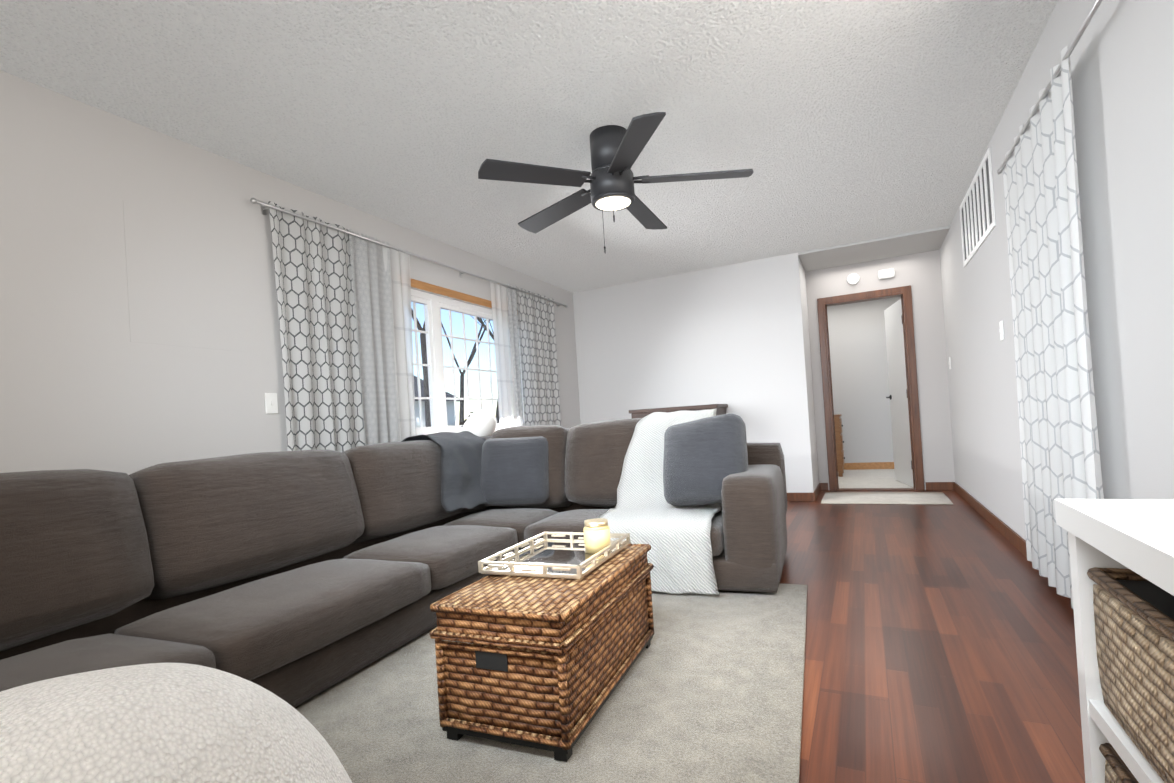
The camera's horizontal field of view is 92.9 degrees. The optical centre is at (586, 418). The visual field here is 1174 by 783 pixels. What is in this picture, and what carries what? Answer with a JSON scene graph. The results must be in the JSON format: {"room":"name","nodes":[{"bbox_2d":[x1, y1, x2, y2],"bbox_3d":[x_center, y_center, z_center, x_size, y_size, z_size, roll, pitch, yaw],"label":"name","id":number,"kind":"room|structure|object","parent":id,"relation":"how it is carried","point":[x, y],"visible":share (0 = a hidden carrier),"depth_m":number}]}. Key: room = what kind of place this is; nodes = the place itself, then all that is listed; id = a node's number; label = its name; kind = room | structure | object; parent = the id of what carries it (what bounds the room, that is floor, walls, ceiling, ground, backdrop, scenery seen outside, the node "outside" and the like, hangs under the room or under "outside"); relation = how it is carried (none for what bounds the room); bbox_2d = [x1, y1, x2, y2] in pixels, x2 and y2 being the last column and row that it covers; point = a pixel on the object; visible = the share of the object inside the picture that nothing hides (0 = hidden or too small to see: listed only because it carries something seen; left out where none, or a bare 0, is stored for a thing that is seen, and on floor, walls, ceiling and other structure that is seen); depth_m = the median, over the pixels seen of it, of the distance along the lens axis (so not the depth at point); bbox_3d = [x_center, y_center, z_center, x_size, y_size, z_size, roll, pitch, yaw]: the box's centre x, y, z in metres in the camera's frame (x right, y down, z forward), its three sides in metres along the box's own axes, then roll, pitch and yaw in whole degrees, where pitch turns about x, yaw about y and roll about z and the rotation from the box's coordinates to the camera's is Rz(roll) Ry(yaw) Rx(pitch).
{"room":"living room","nodes":[
{"label":"living room","id":0,"kind":"room"},
{"bbox_2d":[0,70,580,474],"bbox_3d":[-1.885,-0.177,3.082,0.120,2.440,7.840,-4,-1,26],"label":"wall","id":1,"kind":"structure","parent":0,"point":[85,383],"depth_m":2.53},
{"bbox_2d":[123,201,246,351],"bbox_3d":[-1.990,-0.679,2.800,0.002,0.650,0.540,-4,-1,26],"label":"wall panel","id":2,"kind":"object","parent":1,"relation":"attached to","point":[185,285],"visible":1,"depth_m":2.77},
{"bbox_2d":[265,393,277,413],"bbox_3d":[-1.774,-0.084,3.141,0.013,0.116,0.070,-4,-1,26],"label":"light switch","id":3,"kind":"object","parent":1,"relation":"attached to","point":[271,404],"visible":1,"depth_m":3.14},
{"bbox_2d":[250,198,567,307],"bbox_3d":[-1.048,-1.223,4.676,0.083,0.060,3.634,-4,-1,26],"label":"curtain rod","id":4,"kind":"object","parent":1,"relation":"attached to","point":[264,206],"visible":1,"depth_m":3.83},
{"bbox_2d":[268,201,364,451],"bbox_3d":[-1.606,-0.152,3.403,0.059,2.160,0.589,-4,-1,26],"label":"curtain","id":5,"kind":"object","parent":4,"relation":"hanging from","point":[319,341],"visible":0.62,"depth_m":3.40},
{"bbox_2d":[348,228,398,444],"bbox_3d":[-1.419,-0.160,3.784,0.046,2.160,0.353,-4,-1,26],"label":"curtain","id":6,"kind":"object","parent":4,"relation":"hanging from","point":[371,279],"visible":0.69,"depth_m":3.80},
{"bbox_2d":[382,246,416,441],"bbox_3d":[-1.305,-0.150,4.018,0.038,2.130,0.271,-4,-1,26],"label":"sheer curtain","id":7,"kind":"object","parent":4,"relation":"hanging from","point":[402,319],"visible":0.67,"depth_m":4.01},
{"bbox_2d":[490,282,516,428],"bbox_3d":[-0.740,-0.175,5.155,0.048,2.130,0.303,-4,-1,26],"label":"sheer curtain","id":8,"kind":"object","parent":4,"relation":"hanging from","point":[504,371],"visible":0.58,"depth_m":5.13},
{"bbox_2d":[506,284,523,425],"bbox_3d":[-0.656,-0.194,5.327,0.052,2.160,0.154,-4,-1,26],"label":"sheer curtain","id":9,"kind":"object","parent":4,"relation":"hanging from","point":[513,316],"visible":0.65,"depth_m":5.34},
{"bbox_2d":[516,286,561,425],"bbox_3d":[-0.464,-0.203,5.704,0.055,2.160,0.723,-4,-1,26],"label":"curtain","id":10,"kind":"object","parent":4,"relation":"hanging from","point":[538,353],"visible":0.5,"depth_m":5.72},
{"bbox_2d":[411,279,524,434],"bbox_3d":[-0.988,-0.416,4.887,0.113,1.287,1.820,-4,-1,26],"label":"window","id":11,"kind":"structure","parent":1,"relation":"in","point":[434,305],"depth_m":4.50},
{"bbox_2d":[0,0,1057,292],"bbox_3d":[-0.033,-1.556,2.626,4.000,0.125,8.720,-4,-1,26],"label":"ceiling","id":12,"kind":"structure","parent":0,"point":[834,122],"depth_m":2.67},
{"bbox_2d":[478,112,753,252],"bbox_3d":[0.162,-1.200,3.050,1.414,0.648,1.357,-4,-1,26],"label":"ceiling fan","id":13,"kind":"object","parent":12,"relation":"attached to","point":[615,151],"visible":1,"depth_m":2.90},
{"bbox_2d":[573,253,818,492],"bbox_3d":[1.166,-0.338,6.435,2.620,2.440,0.880,-4,-1,26],"label":"wall","id":14,"kind":"structure","parent":0,"point":[735,338],"depth_m":5.87},
{"bbox_2d":[787,491,816,500],"bbox_3d":[1.114,0.842,5.988,2.484,0.085,0.020,-4,-1,26],"label":"baseboard","id":15,"kind":"structure","parent":14,"relation":"attached to","point":[790,496],"depth_m":5.49},
{"bbox_2d":[815,483,822,496],"bbox_3d":[2.397,0.761,5.794,0.020,0.085,0.740,-4,-1,26],"label":"baseboard","id":16,"kind":"structure","parent":14,"relation":"attached to","point":[819,488],"depth_m":5.86},
{"bbox_2d":[827,297,900,462],"bbox_3d":[3.691,-0.480,8.028,4.140,2.440,0.120,-4,-1,26],"label":"wall","id":17,"kind":"structure","parent":0,"point":[859,366],"depth_m":7.85},
{"bbox_2d":[843,462,894,469],"bbox_3d":[3.734,0.687,7.958,3.900,0.096,0.014,-4,-1,26],"label":"baseboard","id":18,"kind":"structure","parent":17,"relation":"attached to","point":[870,465],"depth_m":7.83},
{"bbox_2d":[805,250,954,490],"bbox_3d":[3.069,-0.460,5.915,1.260,2.440,0.120,-4,-1,26],"label":"wall","id":19,"kind":"structure","parent":0,"point":[920,273],"depth_m":5.68},
{"bbox_2d":[847,273,859,284],"bbox_3d":[2.827,-1.477,5.921,0.124,0.124,0.040,-4,-1,26],"label":"smoke detector","id":20,"kind":"object","parent":19,"relation":"attached to","point":[853,279],"depth_m":5.91},
{"bbox_2d":[817,285,924,490],"bbox_3d":[3.004,-0.284,5.946,0.891,2.098,0.148,-4,-1,26],"label":"door frame","id":21,"kind":"structure","parent":19,"relation":"attached to","point":[904,293],"depth_m":5.84},
{"bbox_2d":[878,269,894,278],"bbox_3d":[3.104,-1.495,5.785,0.150,0.095,0.037,-4,-1,26],"label":"smoke detector","id":22,"kind":"object","parent":19,"relation":"attached to","point":[887,273],"depth_m":5.77},
{"bbox_2d":[884,299,913,486],"bbox_3d":[3.458,-0.269,6.210,0.214,1.993,0.735,-4,-1,26],"label":"door leaf","id":23,"kind":"structure","parent":19,"relation":"in","point":[898,396],"depth_m":6.19},
{"bbox_2d":[780,469,1084,782],"bbox_3d":[0.971,0.919,3.395,4.820,0.104,10.890,-4,-1,26],"label":"floor","id":24,"kind":"structure","parent":0,"point":[940,644],"depth_m":2.02},
{"bbox_2d":[295,583,806,782],"bbox_3d":[-0.496,0.935,1.651,2.101,0.025,3.360,-4,-1,22],"label":"rug","id":25,"kind":"object","parent":24,"relation":"on","point":[709,688],"visible":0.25,"depth_m":1.68},
{"bbox_2d":[0,663,351,782],"bbox_3d":[-0.790,0.665,0.789,0.807,0.522,1.110,-4,-1,26],"label":"ottoman","id":26,"kind":"object","parent":25,"relation":"on","point":[167,723],"visible":1,"depth_m":0.83},
{"bbox_2d":[0,409,786,707],"bbox_3d":[-0.598,0.420,2.197,2.432,1.020,4.137,-4,-1,22],"label":"sofa","id":27,"kind":"object","parent":25,"relation":"on","point":[294,579],"visible":0.94,"depth_m":2.31},
{"bbox_2d":[429,544,653,761],"bbox_3d":[-0.088,0.700,1.877,0.432,0.392,0.832,-4,-1,23],"label":"trunk","id":28,"kind":"object","parent":25,"relation":"on","point":[545,663],"visible":0.92,"depth_m":1.55},
{"bbox_2d":[478,518,629,578],"bbox_3d":[-0.099,0.442,2.001,0.370,0.120,0.486,-4,-1,23],"label":"tray","id":29,"kind":"object","parent":28,"relation":"on","point":[571,558],"visible":1,"depth_m":1.99},
{"bbox_2d":[629,404,727,418],"bbox_3d":[0.975,0.388,5.774,0.920,1.005,0.470,-4,-1,26],"label":"console","id":30,"kind":"object","parent":24,"relation":"on","point":[643,413],"visible":0.19,"depth_m":5.58},
{"bbox_2d":[834,414,844,476],"bbox_3d":[2.931,0.380,7.603,1.045,0.800,0.480,-4,-1,26],"label":"dresser","id":31,"kind":"object","parent":24,"relation":"on","point":[839,441],"visible":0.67,"depth_m":7.20},
{"bbox_2d":[821,492,952,504],"bbox_3d":[2.842,0.766,5.362,1.060,0.012,0.720,-4,-1,26],"label":"door mat","id":32,"kind":"object","parent":24,"relation":"on","point":[933,498],"visible":0.94,"depth_m":5.30},
{"bbox_2d":[1054,499,1173,782],"bbox_3d":[0.673,0.499,0.124,0.480,0.725,1.564,-4,-1,26],"label":"shelf","id":33,"kind":"object","parent":24,"relation":"on","point":[1121,551],"visible":1,"depth_m":0.77},
{"bbox_2d":[940,0,1173,539],"bbox_3d":[1.780,-0.415,1.755,0.120,2.440,8.720,-4,-1,26],"label":"wall","id":34,"kind":"structure","parent":0,"point":[1122,63],"depth_m":1.92},
{"bbox_2d":[960,147,995,266],"bbox_3d":[2.682,-1.402,3.853,0.010,0.475,1.120,-4,-1,26],"label":"air vent","id":35,"kind":"object","parent":34,"relation":"in","point":[977,215],"visible":1,"depth_m":3.73},
{"bbox_2d":[952,482,1031,561],"bbox_3d":[1.792,0.764,1.775,0.017,0.085,8.480,-4,-1,26],"label":"baseboard","id":36,"kind":"structure","parent":34,"relation":"attached to","point":[1013,537],"depth_m":3.84},
{"bbox_2d":[999,320,1003,340],"bbox_3d":[2.495,-0.526,3.363,0.013,0.116,0.070,-4,-1,26],"label":"light switch","id":37,"kind":"object","parent":34,"relation":"attached to","point":[1001,330],"visible":0.98,"depth_m":3.35},
{"bbox_2d":[996,0,1103,608],"bbox_3d":[1.731,-0.271,1.891,0.103,2.040,2.203,-4,-1,26],"label":"curtain","id":38,"kind":"object","parent":34,"relation":"attached to","point":[1059,446],"visible":0.88,"depth_m":2.30},
{"label":"outside","id":39,"kind":"structure","parent":0,"visible":0},
{"bbox_3d":[-28.580,3.523,35.898,76.580,0.100,120.000,-4,-1,26],"label":"ground","id":40,"kind":"structure","parent":39,"visible":0},
{"bbox_2d":[414,376,459,426],"bbox_3d":[-13.814,-0.247,29.626,9.800,5.500,10.800,-4,-1,26],"label":"house","id":41,"kind":"structure","parent":40,"relation":"on","point":[450,422],"depth_m":31.50},
{"bbox_2d":[411,308,498,426],"bbox_3d":[-9.130,-6.501,33.512,32.269,17.523,34.082,-4,-1,26],"label":"tree","id":42,"kind":"object","parent":40,"relation":"on","point":[425,378],"depth_m":25.36}
]}

